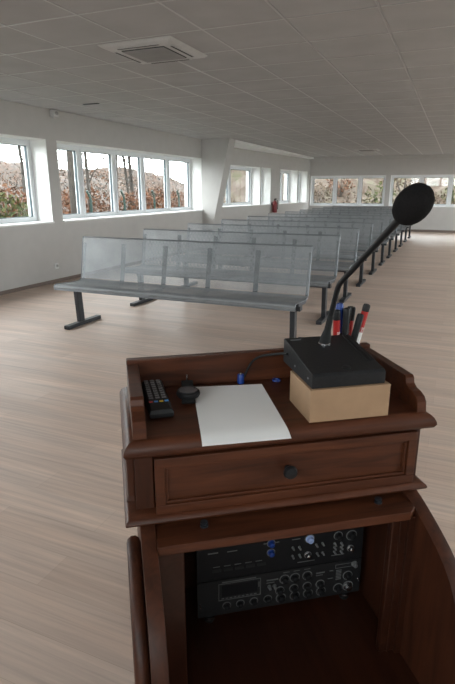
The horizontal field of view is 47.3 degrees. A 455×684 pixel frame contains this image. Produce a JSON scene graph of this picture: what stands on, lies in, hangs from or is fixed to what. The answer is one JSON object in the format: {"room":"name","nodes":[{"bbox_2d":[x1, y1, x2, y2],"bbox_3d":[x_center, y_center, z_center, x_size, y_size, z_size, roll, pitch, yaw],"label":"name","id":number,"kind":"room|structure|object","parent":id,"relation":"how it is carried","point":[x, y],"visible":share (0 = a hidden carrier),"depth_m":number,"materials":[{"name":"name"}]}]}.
{"room":"lecture hall","nodes":[
{"label":"lecture hall","id":0,"kind":"room"},
{"bbox_2d":[0,99,202,290],"bbox_3d":[-3.287,-1.715,6.296,0.450,2.400,13.420,7,18,22],"label":"wall","id":1,"kind":"structure","parent":0,"point":[29,254],"depth_m":7.77,"materials":[{"name":"paint"}]},
{"bbox_2d":[0,134,54,227],"bbox_3d":[-3.603,-1.684,5.370,0.375,1.140,4.720,7,18,22],"label":"window","id":2,"kind":"structure","parent":1,"relation":"in","point":[35,151],"depth_m":7.39,"materials":[{"name":"white plastic"}]},
{"bbox_2d":[50,109,58,117],"bbox_3d":[-2.413,-3.193,7.277,0.098,0.108,0.110,7,18,22],"label":"sensor","id":3,"kind":"object","parent":1,"relation":"attached to","point":[54,113],"visible":1,"depth_m":7.24,"materials":[{"name":"plastic"}]},
{"bbox_2d":[0,247,201,294],"bbox_3d":[-3.142,-0.518,6.389,0.010,0.050,13.080,7,18,22],"label":"baseboard","id":4,"kind":"structure","parent":1,"relation":"attached to","point":[77,275],"depth_m":7.56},
{"bbox_2d":[56,140,202,221],"bbox_3d":[-1.661,-2.959,9.735,0.375,1.140,4.750,7,18,22],"label":"window","id":5,"kind":"structure","parent":1,"relation":"in","point":[194,167],"depth_m":9.65,"materials":[{"name":"white plastic"}]},
{"bbox_2d":[201,138,234,247],"bbox_3d":[-0.200,-3.340,11.857,0.678,2.400,0.340,7,18,22],"label":"pillar","id":6,"kind":"structure","parent":0,"point":[217,153],"depth_m":11.63,"materials":[{"name":"paint"}]},
{"bbox_2d":[0,231,454,683],"bbox_3d":[2.397,-0.950,8.172,9.760,0.120,21.400,7,18,22],"label":"floor","id":7,"kind":"structure","parent":0,"point":[65,615],"depth_m":3.16,"materials":[{"name":"brown wood"}]},
{"bbox_2d":[54,236,312,337],"bbox_3d":[-0.458,-0.476,4.785,2.394,0.869,0.566,7,18,22],"label":"bench","id":8,"kind":"object","parent":7,"relation":"on","point":[206,296],"visible":0.89,"depth_m":4.77,"materials":[{"name":"metal"}]},
{"bbox_2d":[125,229,340,324],"bbox_3d":[-0.003,-0.775,5.809,2.394,0.869,0.566,7,18,22],"label":"bench","id":9,"kind":"object","parent":7,"relation":"on","point":[320,281],"visible":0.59,"depth_m":5.71,"materials":[{"name":"metal"}]},
{"bbox_2d":[172,223,358,302],"bbox_3d":[0.457,-1.077,6.842,2.394,0.869,0.566,7,18,22],"label":"bench","id":10,"kind":"object","parent":7,"relation":"on","point":[344,268],"visible":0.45,"depth_m":6.71,"materials":[{"name":"metal"}]},
{"bbox_2d":[120,342,454,683],"bbox_3d":[0.142,0.518,1.401,0.810,0.859,0.668,-4,17,-12],"label":"lectern","id":11,"kind":"object","parent":7,"relation":"on","point":[183,497],"visible":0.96,"depth_m":1.34,"materials":[{"name":"brown wood"}]},
{"bbox_2d":[141,379,173,418],"bbox_3d":[-0.195,0.146,1.414,0.062,0.026,0.250,-4,17,-14],"label":"remote control","id":12,"kind":"object","parent":11,"relation":"on","point":[158,404],"visible":1,"depth_m":1.36,"materials":[{"name":"black plastic"}]},
{"bbox_2d":[176,374,199,403],"bbox_3d":[-0.111,0.128,1.445,0.065,0.044,0.144,-2,16,-6],"label":"wristwatch","id":13,"kind":"object","parent":11,"relation":"on","point":[187,392],"visible":1,"depth_m":1.39,"materials":[{"name":"black plastic"}]},
{"bbox_2d":[237,372,243,383],"bbox_3d":[0.039,0.106,1.539,0.022,0.035,0.022,-4,17,-12],"label":"plug","id":14,"kind":"object","parent":11,"relation":"on","point":[240,377],"visible":1,"depth_m":1.53,"materials":[{"name":"blue plastic"}]},
{"bbox_2d":[195,384,290,445],"bbox_3d":[0.025,0.180,1.359,0.211,0.010,0.350,-2,16,-7],"label":"paper sheet","id":15,"kind":"object","parent":11,"relation":"on","point":[228,414],"visible":0.98,"depth_m":1.31,"materials":[{"name":"white paper"}]},
{"bbox_2d":[244,352,287,377],"bbox_3d":[0.115,0.065,1.494,0.156,0.109,0.036,14,21,39],"label":"microphone cable","id":16,"kind":"object","parent":11,"relation":"on","point":[279,353],"visible":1,"depth_m":1.51,"materials":[{"name":"black rubber"}]},
{"bbox_2d":[272,378,280,381],"bbox_3d":[0.147,0.114,1.560,0.026,0.006,0.026,7,18,22],"label":"cable grommet","id":17,"kind":"object","parent":11,"relation":"on","point":[273,379],"visible":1,"depth_m":1.55,"materials":[{"name":"blue plastic"}]},
{"bbox_2d":[197,557,361,622],"bbox_3d":[0.150,0.746,1.661,0.520,0.156,0.174,-4,17,-12],"label":"amplifier","id":18,"kind":"object","parent":11,"relation":"on","point":[341,577],"visible":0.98,"depth_m":1.58,"materials":[{"name":"black metal"}]},
{"bbox_2d":[196,527,363,582],"bbox_3d":[0.150,0.609,1.620,0.520,0.126,0.168,-4,17,-12],"label":"amplifier","id":19,"kind":"object","parent":18,"relation":"on","point":[292,552],"visible":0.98,"depth_m":1.55,"materials":[{"name":"black plastic"}]},
{"bbox_2d":[185,586,418,683],"bbox_3d":[0.146,0.892,1.485,0.668,0.025,0.603,-4,17,-12],"label":"shelf","id":20,"kind":"object","parent":11,"relation":"attached to","point":[328,639],"depth_m":1.50,"materials":[{"name":"brown wood"}]},
{"bbox_2d":[290,371,390,422],"bbox_3d":[0.289,0.132,1.359,0.213,0.085,0.151,-4,17,-12],"label":"cardboard box","id":21,"kind":"object","parent":11,"relation":"on","point":[367,400],"visible":0.81,"depth_m":1.29,"materials":[{"name":"beige cardboard"}]},
{"bbox_2d":[283,183,434,388],"bbox_3d":[0.303,-0.115,1.200,0.195,0.477,0.480,-4,17,-12],"label":"desk microphone","id":22,"kind":"object","parent":21,"relation":"on","point":[325,360],"visible":1,"depth_m":1.29,"materials":[{"name":"plastic"}]},
{"bbox_3d":[0.345,0.056,1.560,0.086,0.118,0.086,7,18,22],"label":"pen cup","id":23,"kind":"object","parent":11,"relation":"on","visible":0},
{"bbox_2d":[333,309,340,334],"bbox_3d":[0.317,0.007,1.520,0.023,0.212,0.042,6,17,20],"label":"marker pen","id":24,"kind":"object","parent":23,"relation":"in","point":[336,319],"visible":0.48,"depth_m":1.49,"materials":[{"name":"red plastic"}]},
{"bbox_2d":[335,303,343,334],"bbox_3d":[0.329,-0.007,1.548,0.025,0.223,0.031,6,17,20],"label":"marker pen","id":25,"kind":"object","parent":23,"relation":"in","point":[340,306],"visible":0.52,"depth_m":1.51,"materials":[{"name":"blue plastic"}]},
{"bbox_2d":[342,308,349,334],"bbox_3d":[0.342,0.006,1.518,0.019,0.215,0.030,6,17,18],"label":"marker pen","id":26,"kind":"object","parent":23,"relation":"in","point":[346,312],"visible":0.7,"depth_m":1.49,"materials":[{"name":"black plastic"}]},
{"bbox_2d":[348,306,355,335],"bbox_3d":[0.359,-0.005,1.564,0.038,0.210,0.032,-11,19,-32],"label":"marker pen","id":27,"kind":"object","parent":23,"relation":"in","point":[353,309],"visible":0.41,"depth_m":1.53,"materials":[{"name":"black plastic"}]},
{"bbox_2d":[351,313,363,341],"bbox_3d":[0.366,0.011,1.530,0.057,0.198,0.024,5,17,17],"label":"marker pen","id":28,"kind":"object","parent":23,"relation":"in","point":[358,322],"visible":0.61,"depth_m":1.50,"materials":[{"name":"black plastic"}]},
{"bbox_2d":[357,303,369,343],"bbox_3d":[0.383,-0.005,1.546,0.065,0.223,0.028,2,16,5],"label":"marker pen","id":29,"kind":"object","parent":23,"relation":"in","point":[366,307],"visible":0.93,"depth_m":1.51,"materials":[{"name":"red plastic"}]},
{"bbox_2d":[220,219,372,286],"bbox_3d":[0.920,-1.381,7.884,2.394,0.869,0.566,7,18,22],"label":"bench","id":30,"kind":"object","parent":7,"relation":"on","point":[362,281],"visible":0.28,"depth_m":7.75,"materials":[{"name":"metal"}]},
{"bbox_2d":[240,216,383,274],"bbox_3d":[1.383,-1.686,8.925,2.394,0.869,0.566,7,18,22],"label":"bench","id":31,"kind":"object","parent":7,"relation":"on","point":[373,270],"visible":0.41,"depth_m":8.81,"materials":[{"name":"metal"}]},
{"bbox_2d":[265,213,391,265],"bbox_3d":[1.839,-1.985,9.950,2.394,0.869,0.566,7,18,22],"label":"bench","id":32,"kind":"object","parent":7,"relation":"on","point":[384,243],"visible":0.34,"depth_m":9.79,"materials":[{"name":"metal"}]},
{"bbox_2d":[285,211,396,257],"bbox_3d":[2.290,-2.282,10.965,2.394,0.869,0.566,7,18,22],"label":"bench","id":33,"kind":"object","parent":7,"relation":"on","point":[392,236],"visible":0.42,"depth_m":10.90,"materials":[{"name":"metal"}]},
{"bbox_2d":[299,210,401,251],"bbox_3d":[2.761,-2.591,12.024,2.394,0.869,0.566,7,18,22],"label":"bench","id":34,"kind":"object","parent":7,"relation":"on","point":[366,211],"visible":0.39,"depth_m":11.95,"materials":[{"name":"metal"}]},
{"bbox_2d":[311,208,405,246],"bbox_3d":[3.233,-2.901,13.083,2.394,0.869,0.566,7,18,22],"label":"bench","id":35,"kind":"object","parent":7,"relation":"on","point":[403,227],"visible":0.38,"depth_m":13.01,"materials":[{"name":"metal"}]},
{"bbox_2d":[323,207,409,241],"bbox_3d":[3.724,-3.223,14.187,2.394,0.869,0.566,7,18,22],"label":"bench","id":36,"kind":"object","parent":7,"relation":"on","point":[364,208],"visible":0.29,"depth_m":14.17,"materials":[{"name":"metal"}]},
{"bbox_2d":[334,206,412,237],"bbox_3d":[4.214,-3.546,15.290,2.394,0.869,0.566,7,18,22],"label":"bench","id":37,"kind":"object","parent":7,"relation":"on","point":[409,236],"visible":0.16,"depth_m":15.30,"materials":[{"name":"metal"}]},
{"bbox_2d":[0,0,454,156],"bbox_3d":[2.397,-3.384,7.461,9.760,0.150,21.400,7,18,22],"label":"ceiling","id":38,"kind":"structure","parent":0,"point":[151,19],"depth_m":4.81,"materials":[{"name":"tile"}]},
{"bbox_2d":[98,36,206,63],"bbox_3d":[-0.586,-2.329,4.191,0.640,0.039,0.640,7,18,22],"label":"air conditioner","id":39,"kind":"object","parent":38,"relation":"attached to","point":[163,49],"visible":1,"depth_m":4.07,"materials":[{"name":"plastic"}]},
{"bbox_2d":[122,46,186,57],"bbox_3d":[-0.586,-2.319,4.194,0.380,0.007,0.380,7,18,22],"label":"grille","id":40,"kind":"object","parent":39,"relation":"attached to","point":[153,51],"depth_m":4.11,"materials":[{"name":"white plastic"}]},
{"bbox_2d":[0,0,454,156],"bbox_3d":[2.358,-3.285,7.394,8.760,0.004,20.600,7,18,22],"label":"grid","id":41,"kind":"object","parent":38,"relation":"attached to","point":[378,6],"visible":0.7,"depth_m":5.23,"materials":[{"name":"metal"}]},
{"bbox_2d":[354,148,379,151],"bbox_3d":[3.873,-5.326,14.449,0.640,0.039,0.640,7,18,22],"label":"air conditioner","id":42,"kind":"object","parent":38,"relation":"attached to","point":[374,149],"visible":1,"depth_m":14.27,"materials":[{"name":"plastic"}]},
{"bbox_2d":[219,148,310,240],"bbox_3d":[0.998,-4.357,15.336,0.450,2.400,7.255,8,18,27],"label":"wall","id":43,"kind":"structure","parent":0,"point":[242,157],"depth_m":15.19,"materials":[{"name":"paint"}]},
{"bbox_2d":[222,165,259,207],"bbox_3d":[0.215,-4.111,13.728,0.375,1.030,2.408,8,18,27],"label":"window","id":44,"kind":"structure","parent":43,"relation":"in","point":[253,172],"depth_m":14.63,"materials":[{"name":"white plastic"}]},
{"bbox_2d":[261,167,270,204],"bbox_3d":[0.971,-4.511,15.099,0.375,1.030,0.682,8,18,27],"label":"window","id":45,"kind":"structure","parent":43,"relation":"in","point":[265,172],"depth_m":15.36,"materials":[{"name":"white plastic"}]},
{"bbox_2d":[234,140,313,158],"bbox_3d":[1.277,-5.430,14.849,0.680,0.054,7.180,7,18,22],"label":"trim","id":46,"kind":"structure","parent":43,"relation":"attached to","point":[238,144],"depth_m":13.63,"materials":[{"name":"white paint"}]},
{"bbox_2d":[271,198,277,212],"bbox_3d":[1.406,-4.067,15.500,0.152,0.412,0.171,-7,18,-23],"label":"fire extinguisher","id":47,"kind":"object","parent":43,"relation":"attached to","point":[274,203],"visible":1,"depth_m":15.45,"materials":[{"name":"red metal"}]},
{"bbox_2d":[279,169,297,203],"bbox_3d":[1.811,-4.957,16.622,0.375,1.030,1.505,8,18,27],"label":"window","id":48,"kind":"structure","parent":43,"relation":"in","point":[292,175],"depth_m":17.19,"materials":[{"name":"white plastic"}]},
{"bbox_2d":[298,171,307,202],"bbox_3d":[2.405,-5.271,17.699,0.375,1.030,0.873,8,18,27],"label":"window","id":49,"kind":"structure","parent":43,"relation":"in","point":[302,180],"depth_m":18.04,"materials":[{"name":"white plastic"}]},
{"bbox_2d":[283,158,454,229],"bbox_3d":[6.490,-4.849,17.021,9.560,2.400,0.450,7,18,22],"label":"wall","id":50,"kind":"structure","parent":0,"point":[439,218],"depth_m":17.03,"materials":[{"name":"paint"}]},
{"bbox_2d":[310,175,385,205],"bbox_3d":[4.103,-5.178,17.825,2.530,1.000,0.215,7,18,22],"label":"window","id":51,"kind":"structure","parent":50,"relation":"in","point":[359,177],"depth_m":17.85,"materials":[{"name":"white plastic"}]},
{"bbox_2d":[310,154,454,160],"bbox_3d":[6.383,-5.866,16.460,8.760,0.126,0.100,7,18,22],"label":"trim","id":52,"kind":"structure","parent":50,"relation":"attached to","point":[430,156],"depth_m":16.91,"materials":[{"name":"paint"}]},
{"bbox_2d":[389,174,454,206],"bbox_3d":[6.655,-4.872,16.779,2.720,1.000,0.215,7,18,22],"label":"window","id":53,"kind":"structure","parent":50,"relation":"in","point":[421,177],"depth_m":16.77,"materials":[{"name":"white plastic"}]},
{"bbox_2d":[407,229,454,232],"bbox_3d":[6.400,-3.671,17.144,8.760,0.070,0.012,7,18,22],"label":"baseboard","id":54,"kind":"structure","parent":50,"relation":"attached to","point":[413,230],"depth_m":17.02,"materials":[{"name":"brown wood"}]},
{"label":"outside","id":55,"kind":"structure","parent":0,"visible":0},
{"bbox_2d":[150,170,454,207],"bbox_3d":[7.905,-9.718,27.062,44.000,7.432,16.000,7,18,22],"label":"bank","id":56,"kind":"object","parent":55,"point":[238,177],"visible":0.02,"depth_m":24.28,"materials":[{"name":"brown plant"}]},
{"bbox_2d":[314,182,331,202],"bbox_3d":[4.095,-6.592,23.671,1.426,1.380,1.232,7,18,22],"label":"shrub","id":57,"kind":"object","parent":56,"relation":"on","point":[321,186],"visible":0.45,"depth_m":23.54,"materials":[{"name":"brown plant"}]},
{"bbox_2d":[325,179,355,196],"bbox_3d":[5.200,-7.279,23.998,1.398,1.393,1.290,7,18,22],"label":"shrub","id":58,"kind":"object","parent":56,"relation":"on","point":[345,187],"visible":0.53,"depth_m":23.96,"materials":[{"name":"orange plant"}]},
{"bbox_2d":[341,192,369,202],"bbox_3d":[5.419,-5.741,22.295,1.369,1.367,1.266,7,18,22],"label":"shrub","id":59,"kind":"object","parent":56,"relation":"on","point":[347,194],"visible":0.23,"depth_m":22.14,"materials":[{"name":"brown plant"}]},
{"bbox_2d":[365,181,395,202],"bbox_3d":[6.644,-6.298,22.632,1.407,1.397,1.232,7,18,22],"label":"shrub","id":60,"kind":"object","parent":56,"relation":"on","point":[380,183],"visible":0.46,"depth_m":22.54,"materials":[{"name":"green plant"}]},
{"bbox_2d":[393,178,418,195],"bbox_3d":[7.771,-6.947,22.942,1.398,1.349,1.219,7,18,22],"label":"shrub","id":61,"kind":"object","parent":56,"relation":"on","point":[398,183],"visible":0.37,"depth_m":22.85,"materials":[{"name":"brown plant"}]},
{"bbox_2d":[434,191,453,203],"bbox_3d":[8.452,-5.407,21.077,1.459,1.408,1.205,7,18,22],"label":"shrub","id":62,"kind":"object","parent":56,"relation":"on","point":[441,191],"visible":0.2,"depth_m":20.91,"materials":[{"name":"brown plant"}]},
{"bbox_2d":[441,184,454,203],"bbox_3d":[9.504,-5.918,21.446,1.429,1.334,1.194,7,18,22],"label":"shrub","id":63,"kind":"object","parent":56,"relation":"on","point":[454,184],"visible":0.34,"depth_m":21.45,"materials":[{"name":"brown plant"}]},
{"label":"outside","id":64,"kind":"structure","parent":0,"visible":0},
{"bbox_3d":[-29.017,-6.375,28.036,64.090,0.350,90.000,7,18,22],"label":"lawn","id":65,"kind":"structure","parent":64,"visible":0},
{"bbox_2d":[0,183,28,217],"bbox_3d":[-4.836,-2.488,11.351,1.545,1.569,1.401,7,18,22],"label":"shrub","id":66,"kind":"object","parent":65,"relation":"on","point":[4,199],"visible":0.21,"depth_m":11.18,"materials":[{"name":"green plant"}]},
{"bbox_2d":[13,145,26,198],"bbox_3d":[-8.953,-9.586,22.224,7.620,9.080,7.393,7,18,22],"label":"bare tree","id":67,"kind":"object","parent":65,"relation":"on","point":[18,147],"visible":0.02,"depth_m":23.08,"materials":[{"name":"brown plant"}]},
{"bbox_2d":[12,194,70,216],"bbox_3d":[-6.143,-4.398,17.977,2.270,1.532,2.846,7,18,22],"label":"shrub","id":68,"kind":"object","parent":65,"relation":"on","point":[65,198],"visible":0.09,"depth_m":17.91,"materials":[{"name":"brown plant"}]},
{"bbox_2d":[20,146,65,196],"bbox_3d":[-10.119,-10.615,25.372,9.272,9.286,6.231,-10,19,-32],"label":"bare tree","id":69,"kind":"object","parent":65,"relation":"on","point":[20,146],"visible":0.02,"depth_m":26.99,"materials":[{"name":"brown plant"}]},
{"bbox_2d":[66,151,76,213],"bbox_3d":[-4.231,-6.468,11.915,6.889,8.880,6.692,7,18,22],"label":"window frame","id":70,"kind":"structure","parent":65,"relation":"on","point":[69,154],"depth_m":12.33,"materials":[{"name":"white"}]},
{"bbox_2d":[61,186,110,212],"bbox_3d":[-5.649,-5.183,20.248,2.195,1.761,2.905,7,18,22],"label":"shrub","id":71,"kind":"object","parent":65,"relation":"on","point":[94,205],"visible":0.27,"depth_m":20.17,"materials":[{"name":"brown plant"}]},
{"bbox_2d":[86,190,92,212],"bbox_3d":[-4.083,-3.708,15.486,0.070,1.572,0.223,7,18,22],"label":"fence post","id":72,"kind":"object","parent":65,"relation":"on","point":[87,192],"visible":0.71,"depth_m":15.39,"materials":[{"name":"green metal"}]},
{"bbox_2d":[82,152,136,209],"bbox_3d":[-5.058,-9.455,23.511,6.363,8.108,6.439,7,18,22],"label":"bare tree","id":73,"kind":"object","parent":65,"relation":"on","point":[123,157],"visible":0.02,"depth_m":24.65,"materials":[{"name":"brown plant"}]},
{"bbox_2d":[87,153,131,205],"bbox_3d":[-5.706,-11.202,27.859,6.794,9.019,8.077,7,18,22],"label":"bare tree","id":74,"kind":"object","parent":65,"relation":"on","point":[90,153],"visible":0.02,"depth_m":28.71,"materials":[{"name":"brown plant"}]},
{"bbox_2d":[107,155,126,199],"bbox_3d":[-7.296,-12.371,32.598,6.796,8.608,7.887,-15,22,-41],"label":"bare tree","id":75,"kind":"object","parent":65,"relation":"on","point":[107,155],"visible":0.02,"depth_m":33.02,"materials":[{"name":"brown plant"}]},
{"bbox_2d":[82,152,151,212],"bbox_3d":[-6.027,-7.729,19.324,6.816,7.146,4.975,-6,17,-19],"label":"bare tree","id":76,"kind":"object","parent":65,"relation":"on","point":[88,180],"visible":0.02,"depth_m":19.61,"materials":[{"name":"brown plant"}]},
{"bbox_2d":[120,190,125,210],"bbox_3d":[-3.396,-4.160,17.031,0.070,1.572,0.223,7,18,22],"label":"fence post","id":77,"kind":"object","parent":65,"relation":"on","point":[121,191],"visible":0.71,"depth_m":16.94,"materials":[{"name":"green metal"}]},
{"bbox_2d":[128,157,136,205],"bbox_3d":[-5.172,-10.058,25.930,6.953,7.913,6.291,7,18,22],"label":"bare tree","id":78,"kind":"object","parent":65,"relation":"on","point":[129,159],"visible":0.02,"depth_m":26.60,"materials":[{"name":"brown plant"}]},
{"bbox_2d":[109,191,164,210],"bbox_3d":[-3.791,-5.604,22.014,2.208,1.582,2.818,7,18,22],"label":"shrub","id":79,"kind":"object","parent":65,"relation":"on","point":[150,200],"visible":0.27,"depth_m":21.68,"materials":[{"name":"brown plant"}]},
{"bbox_2d":[151,190,155,208],"bbox_3d":[-2.650,-4.650,18.708,0.070,1.572,0.223,7,18,22],"label":"fence post","id":80,"kind":"object","parent":65,"relation":"on","point":[151,190],"visible":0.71,"depth_m":18.62,"materials":[{"name":"green metal"}]},
{"bbox_2d":[133,187,182,209],"bbox_3d":[-3.294,-6.357,24.299,2.226,1.742,2.770,7,18,22],"label":"shrub","id":81,"kind":"object","parent":65,"relation":"on","point":[160,193],"visible":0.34,"depth_m":24.05,"materials":[{"name":"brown plant"}]},
{"bbox_2d":[152,191,184,207],"bbox_3d":[-2.801,-6.957,26.670,2.194,1.566,2.772,7,18,22],"label":"shrub","id":82,"kind":"object","parent":65,"relation":"on","point":[175,194],"visible":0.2,"depth_m":26.34,"materials":[{"name":"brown plant"}]},
{"bbox_2d":[176,190,179,206],"bbox_3d":[-1.923,-5.127,20.341,0.070,1.572,0.223,7,18,22],"label":"fence post","id":83,"kind":"object","parent":65,"relation":"on","point":[176,190],"visible":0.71,"depth_m":20.26,"materials":[{"name":"green metal"}]},
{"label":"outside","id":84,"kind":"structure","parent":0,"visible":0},
{"bbox_2d":[0,160,183,213],"bbox_3d":[-15.149,-10.233,34.334,22.000,4.020,50.000,7,18,22],"label":"slope","id":85,"kind":"structure","parent":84,"point":[9,166],"depth_m":38.65,"materials":[{"name":"brown plant"}]},
{"bbox_2d":[0,147,183,214],"bbox_3d":[-11.112,-10.195,32.539,13.831,5.133,48.574,7,18,22],"label":"brushwood","id":86,"kind":"object","parent":85,"relation":"on","point":[8,157],"visible":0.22,"depth_m":38.44,"materials":[{"name":"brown plant"}]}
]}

